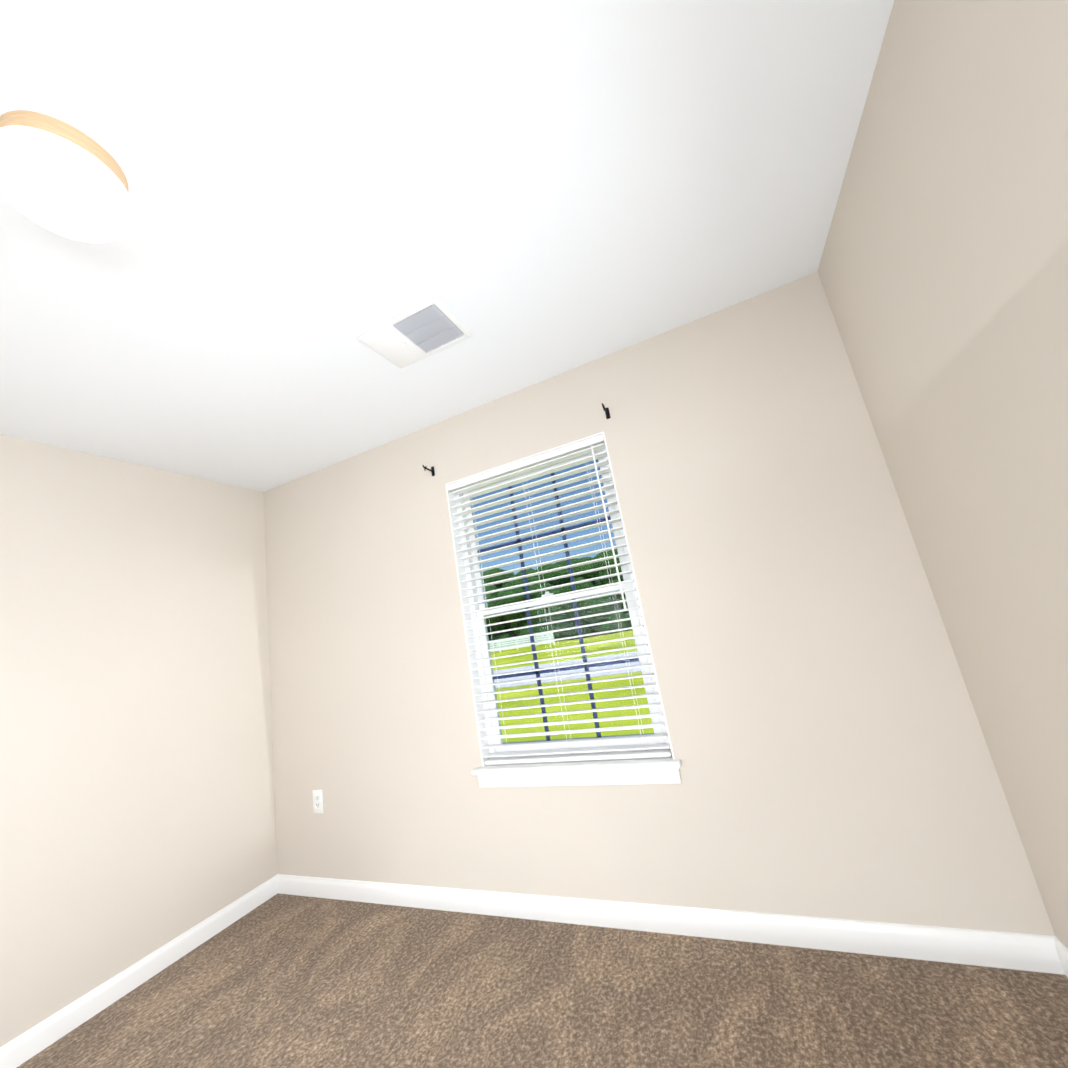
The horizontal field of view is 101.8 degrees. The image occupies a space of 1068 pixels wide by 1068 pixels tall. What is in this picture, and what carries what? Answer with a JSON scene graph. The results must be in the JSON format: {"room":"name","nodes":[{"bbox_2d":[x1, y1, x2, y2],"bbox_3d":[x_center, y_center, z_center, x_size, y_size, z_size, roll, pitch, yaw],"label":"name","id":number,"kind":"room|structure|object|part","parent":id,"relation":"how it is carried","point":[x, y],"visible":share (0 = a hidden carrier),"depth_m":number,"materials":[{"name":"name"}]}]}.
{"room":"empty bedroom","nodes":[
{"label":"empty bedroom","id":0,"kind":"room"},
{"bbox_2d":[0,434,277,1046],"bbox_3d":[-2.374,0.705,1.355,0.150,2.440,3.142,-14,-13,21],"label":"wall","id":1,"kind":"structure","parent":0,"point":[137,809],"depth_m":2.07,"materials":[{"name":"paint"}]},
{"bbox_2d":[0,874,277,1067],"bbox_3d":[-2.106,1.819,1.082,0.014,0.090,3.142,-14,-13,21],"label":"baseboard","id":2,"kind":"structure","parent":1,"relation":"attached to","point":[19,1050],"depth_m":1.86,"materials":[{"name":"white wood"}]},
{"bbox_2d":[0,0,893,491],"bbox_3d":[-0.998,-0.929,0.974,3.669,0.100,3.442,-14,-13,21],"label":"ceiling","id":3,"kind":"structure","parent":0,"point":[528,192],"depth_m":1.23,"materials":[{"name":"white paint"}]},
{"bbox_2d":[0,110,133,243],"bbox_3d":[-1.066,-0.779,0.985,0.232,0.160,0.232,-14,-13,21],"label":"ceiling lamp","id":4,"kind":"object","parent":3,"relation":"attached to","point":[62,178],"visible":1,"depth_m":0.93,"materials":[{"name":"white glass"}]},
{"bbox_2d":[358,297,471,367],"bbox_3d":[-0.473,-0.790,1.744,0.372,0.022,0.250,-14,-13,21],"label":"ceiling vent","id":5,"kind":"object","parent":3,"relation":"in","point":[422,330],"visible":1,"depth_m":1.73,"materials":[{"name":"white metal"}]},
{"bbox_3d":[-0.504,-0.777,1.756,0.078,0.013,0.234,-14,-13,21],"label":"lever","id":6,"kind":"part","parent":5,"relation":"part of","materials":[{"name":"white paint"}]},
{"bbox_2d":[17,893,1067,1067],"bbox_3d":[-0.579,1.521,0.448,3.669,0.100,3.442,-14,-13,21],"label":"floor","id":7,"kind":"structure","parent":0,"point":[277,980],"depth_m":1.47,"materials":[{"name":"carpet"}]},
{"bbox_2d":[263,271,1054,935],"bbox_3d":[-0.128,0.504,2.204,3.669,2.440,0.150,-14,-13,21],"label":"wall","id":8,"kind":"structure","parent":0,"point":[829,745],"depth_m":1.80,"materials":[{"name":"paint"}]},
{"bbox_2d":[312,790,323,812],"bbox_3d":[-1.228,1.520,2.461,0.076,0.122,0.010,-14,-13,21],"label":"electrical outlet","id":9,"kind":"object","parent":8,"relation":"attached to","point":[317,801],"visible":1,"depth_m":2.46,"materials":[{"name":"white plastic"}]},
{"bbox_2d":[422,465,434,475],"bbox_3d":[-0.585,-0.357,2.393,0.020,0.056,0.092,-14,-13,21],"label":"curtain bracket","id":10,"kind":"object","parent":8,"relation":"attached to","point":[431,470],"visible":1,"depth_m":2.42,"materials":[{"name":"black metal"}]},
{"bbox_2d":[446,431,674,766],"bbox_3d":[0.055,0.322,2.104,0.910,1.450,0.067,-14,-13,21],"label":"liner","id":11,"kind":"object","parent":8,"relation":"attached to","point":[471,658],"visible":0.48,"depth_m":2.20,"materials":[{"name":"white"}]},
{"bbox_2d":[448,434,604,491],"bbox_3d":[-0.062,-0.353,2.246,0.890,0.033,0.054,-14,-13,21],"label":"blind headrail","id":12,"kind":"object","parent":11,"relation":"attached to","point":[539,459],"visible":0.92,"depth_m":2.21,"materials":[{"name":"white plastic"}]},
{"bbox_2d":[465,487,503,760],"bbox_3d":[-0.259,0.405,2.200,0.002,1.392,0.002,-14,-13,21],"label":"blind cord","id":13,"kind":"object","parent":12,"relation":"hanging from","point":[465,487],"depth_m":2.18,"materials":[{"name":"white fabric"}]},
{"bbox_2d":[477,537,507,748],"bbox_3d":[-0.237,0.412,2.249,0.002,1.392,0.002,-14,-13,21],"label":"blind cord","id":14,"kind":"object","parent":12,"relation":"hanging from","point":[477,537],"depth_m":2.22,"materials":[{"name":"white fabric"}]},
{"bbox_2d":[520,467,569,756],"bbox_3d":[0.045,0.327,2.077,0.002,1.392,0.002,-14,-13,21],"label":"blind cord","id":15,"kind":"object","parent":12,"relation":"hanging from","point":[520,467],"depth_m":2.06,"materials":[{"name":"white fabric"}]},
{"bbox_2d":[525,474,573,753],"bbox_3d":[0.066,0.334,2.126,0.002,1.392,0.002,-14,-13,21],"label":"blind cord","id":16,"kind":"object","parent":12,"relation":"hanging from","point":[550,619],"depth_m":2.10,"materials":[{"name":"white fabric"}]},
{"bbox_2d":[450,443,669,757],"bbox_3d":[0.055,0.329,2.102,0.882,1.361,0.050,-14,-13,21],"label":"window blind slats","id":17,"kind":"object","parent":12,"relation":"hanging from","point":[547,504],"visible":0.85,"depth_m":2.09,"materials":[{"name":"white plastic"}]},
{"bbox_2d":[591,445,626,608],"bbox_3d":[0.339,-0.050,1.994,0.012,0.787,0.020,-14,-13,21],"label":"blind wand","id":18,"kind":"object","parent":12,"relation":"hanging from","point":[624,604],"visible":0.98,"depth_m":1.98,"materials":[{"name":"white plastic"}]},
{"bbox_2d":[582,447,645,752],"bbox_3d":[0.348,0.248,1.953,0.002,1.392,0.002,-14,-13,21],"label":"blind cord","id":19,"kind":"object","parent":12,"relation":"hanging from","point":[582,447],"depth_m":1.95,"materials":[{"name":"white fabric"}]},
{"bbox_2d":[455,443,671,764],"bbox_3d":[0.071,0.327,2.141,0.910,1.450,0.134,-14,-13,21],"label":"window","id":20,"kind":"structure","parent":8,"relation":"in","point":[479,648],"depth_m":2.08,"materials":[{"name":"white plastic"}]},
{"bbox_2d":[478,473,610,599],"bbox_3d":[0.034,0.012,2.251,0.758,0.633,0.008,-14,-13,21],"label":"grille","id":21,"kind":"object","parent":20,"relation":"attached to","point":[543,535],"visible":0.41,"depth_m":2.24,"materials":[{"name":"blue plastic"}]},
{"bbox_3d":[0.034,0.012,2.251,0.830,0.705,0.028,-14,-13,21],"label":"window sash","id":22,"kind":"part","parent":20,"relation":"part of","materials":[{"name":"white plastic"}]},
{"bbox_2d":[541,591,553,596],"bbox_3d":[0.066,0.297,2.149,0.060,0.022,0.024,-14,-13,21],"label":"lock","id":23,"kind":"object","parent":20,"relation":"attached to","point":[547,593],"visible":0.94,"depth_m":2.14,"materials":[{"name":"white plastic"}]},
{"bbox_2d":[492,598,638,740],"bbox_3d":[0.131,0.649,2.084,0.758,0.633,0.008,-14,-13,21],"label":"grille","id":24,"kind":"object","parent":20,"relation":"attached to","point":[585,666],"visible":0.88,"depth_m":2.07,"materials":[{"name":"blue plastic"}]},
{"bbox_3d":[0.128,0.648,2.078,0.766,0.641,0.003,-14,-13,21],"label":"glass","id":25,"kind":"part","parent":20,"relation":"part of","materials":[{"name":"clear glass"}]},
{"bbox_3d":[0.131,0.649,2.084,0.830,0.705,0.028,-14,-13,21],"label":"window sash","id":26,"kind":"part","parent":20,"relation":"part of","materials":[{"name":"white plastic"}]},
{"bbox_3d":[0.171,1.008,1.956,0.882,0.018,0.050,-14,-13,21],"label":"window blind bottom rail","id":27,"kind":"part","parent":20,"relation":"part of","materials":[{"name":"white plastic"}]},
{"bbox_2d":[471,755,680,775],"bbox_3d":[0.162,1.033,1.940,0.972,0.026,0.120,-14,-13,21],"label":"window sill","id":28,"kind":"structure","parent":8,"relation":"attached to","point":[656,763],"depth_m":1.88,"materials":[{"name":"white wood"}]},
{"bbox_2d":[478,769,681,787],"bbox_3d":[0.160,1.072,1.906,0.940,0.062,0.016,-14,-13,21],"label":"apron","id":29,"kind":"object","parent":8,"relation":"attached to","point":[658,776],"visible":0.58,"depth_m":1.87,"materials":[{"name":"white wood"}]},
{"bbox_2d":[602,403,610,418],"bbox_3d":[0.331,-0.579,2.019,0.020,0.056,0.092,-14,-13,21],"label":"curtain bracket","id":30,"kind":"object","parent":8,"relation":"attached to","point":[607,412],"visible":1,"depth_m":2.05,"materials":[{"name":"black metal"}]},
{"bbox_2d":[277,874,1064,974],"bbox_3d":[0.033,1.627,1.887,3.369,0.090,0.014,-14,-13,21],"label":"baseboard","id":31,"kind":"structure","parent":8,"relation":"attached to","point":[1019,951],"depth_m":1.60,"materials":[{"name":"white wood"}]},
{"bbox_2d":[818,0,1067,948],"bbox_3d":[0.797,-0.113,0.067,0.150,2.440,3.142,-14,-13,21],"label":"wall","id":32,"kind":"structure","parent":0,"point":[943,270],"depth_m":1.03,"materials":[{"name":"paint"}]},
{"bbox_2d":[1054,936,1067,977],"bbox_3d":[0.917,1.039,-0.146,0.014,0.090,3.142,-14,-13,21],"label":"baseboard","id":33,"kind":"structure","parent":32,"relation":"attached to","point":[1062,950],"depth_m":1.25,"materials":[{"name":"white wood"}]},
{"label":"outside","id":34,"kind":"structure","parent":0,"visible":0},
{"bbox_2d":[491,630,653,742],"bbox_3d":[10.502,15.197,69.069,440.000,0.300,380.000,-14,-13,21],"label":"lawn","id":35,"kind":"structure","parent":34,"point":[598,685],"depth_m":11.28,"materials":[{"name":"green plant"}]},
{"bbox_2d":[484,581,512,644],"bbox_3d":[-5.390,10.134,52.973,7.011,8.928,7.493,-14,-13,21],"label":"tree","id":36,"kind":"object","parent":35,"relation":"on","point":[493,603],"depth_m":51.78,"materials":[{"name":"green plant"}]},
{"bbox_2d":[483,568,513,587],"bbox_3d":[-4.982,11.293,66.476,8.310,12.450,9.299,-14,-13,21],"label":"tree","id":37,"kind":"object","parent":35,"relation":"on","point":[496,578],"depth_m":64.60,"materials":[{"name":"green plant"}]},
{"bbox_2d":[493,587,526,647],"bbox_3d":[-2.377,9.986,50.855,6.804,7.384,6.016,-14,-13,21],"label":"tree","id":38,"kind":"object","parent":35,"relation":"on","point":[507,634],"depth_m":49.77,"materials":[{"name":"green plant"}]},
{"bbox_2d":[502,569,527,586],"bbox_3d":[-0.706,10.544,63.046,7.991,10.750,8.774,-14,-13,21],"label":"tree","id":39,"kind":"object","parent":35,"relation":"on","point":[513,582],"depth_m":62.18,"materials":[{"name":"green plant"}]},
{"bbox_2d":[489,633,553,651],"bbox_3d":[-1.764,11.120,44.198,8.180,1.299,0.180,-14,-13,21],"label":"fence","id":40,"kind":"object","parent":35,"relation":"on","point":[517,640],"depth_m":44.01,"materials":[{"name":"white plastic"}]},
{"bbox_2d":[517,577,540,589],"bbox_3d":[0.569,10.017,56.582,7.338,9.111,5.502,-14,-13,21],"label":"tree","id":41,"kind":"object","parent":35,"relation":"on","point":[531,580],"depth_m":55.85,"materials":[{"name":"green plant"}]},
{"bbox_2d":[521,564,551,577],"bbox_3d":[1.853,9.511,60.303,8.737,10.921,7.286,-14,-13,21],"label":"tree","id":42,"kind":"object","parent":35,"relation":"on","point":[540,569],"depth_m":60.06,"materials":[{"name":"green plant"}]},
{"bbox_2d":[520,579,574,642],"bbox_3d":[1.958,8.955,49.666,7.544,7.958,5.301,-14,-13,21],"label":"tree","id":43,"kind":"object","parent":35,"relation":"on","point":[555,617],"depth_m":47.96,"materials":[{"name":"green plant"}]},
{"bbox_2d":[541,563,574,587],"bbox_3d":[3.910,8.367,53.959,7.430,9.937,8.492,-14,-13,21],"label":"tree","id":44,"kind":"object","parent":35,"relation":"on","point":[554,574],"depth_m":53.12,"materials":[{"name":"green plant"}]},
{"bbox_2d":[493,651,640,688],"bbox_3d":[-9.985,8.595,22.834,440.000,0.030,6.800,-14,-13,21],"label":"road","id":45,"kind":"structure","parent":35,"relation":"on","point":[598,674],"depth_m":16.70,"materials":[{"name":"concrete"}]},
{"bbox_2d":[555,557,592,567],"bbox_3d":[7.760,8.293,60.680,9.748,11.497,6.882,-14,-13,21],"label":"tree","id":46,"kind":"object","parent":35,"relation":"on","point":[580,560],"depth_m":60.22,"materials":[{"name":"green plant"}]},
{"bbox_2d":[556,563,630,639],"bbox_3d":[5.918,7.180,45.982,7.936,8.215,6.844,-14,-13,21],"label":"tree","id":47,"kind":"object","parent":35,"relation":"on","point":[589,620],"depth_m":43.94,"materials":[{"name":"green plant"}]},
{"bbox_2d":[591,549,619,609],"bbox_3d":[10.915,6.627,52.191,7.376,10.295,8.179,-14,-13,21],"label":"tree","id":48,"kind":"object","parent":35,"relation":"on","point":[606,572],"depth_m":50.65,"materials":[{"name":"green plant"}]},
{"bbox_2d":[596,570,618,632],"bbox_3d":[7.905,7.850,51.668,8.011,8.533,5.909,-14,-13,21],"label":"tree","id":49,"kind":"object","parent":35,"relation":"on","point":[601,574],"depth_m":50.20,"materials":[{"name":"green plant"}]},
{"bbox_2d":[607,566,632,629],"bbox_3d":[10.639,6.764,45.688,6.119,7.634,4.659,-14,-13,21],"label":"tree","id":50,"kind":"object","parent":35,"relation":"on","point":[614,571],"depth_m":44.80,"materials":[{"name":"green plant"}]}
]}

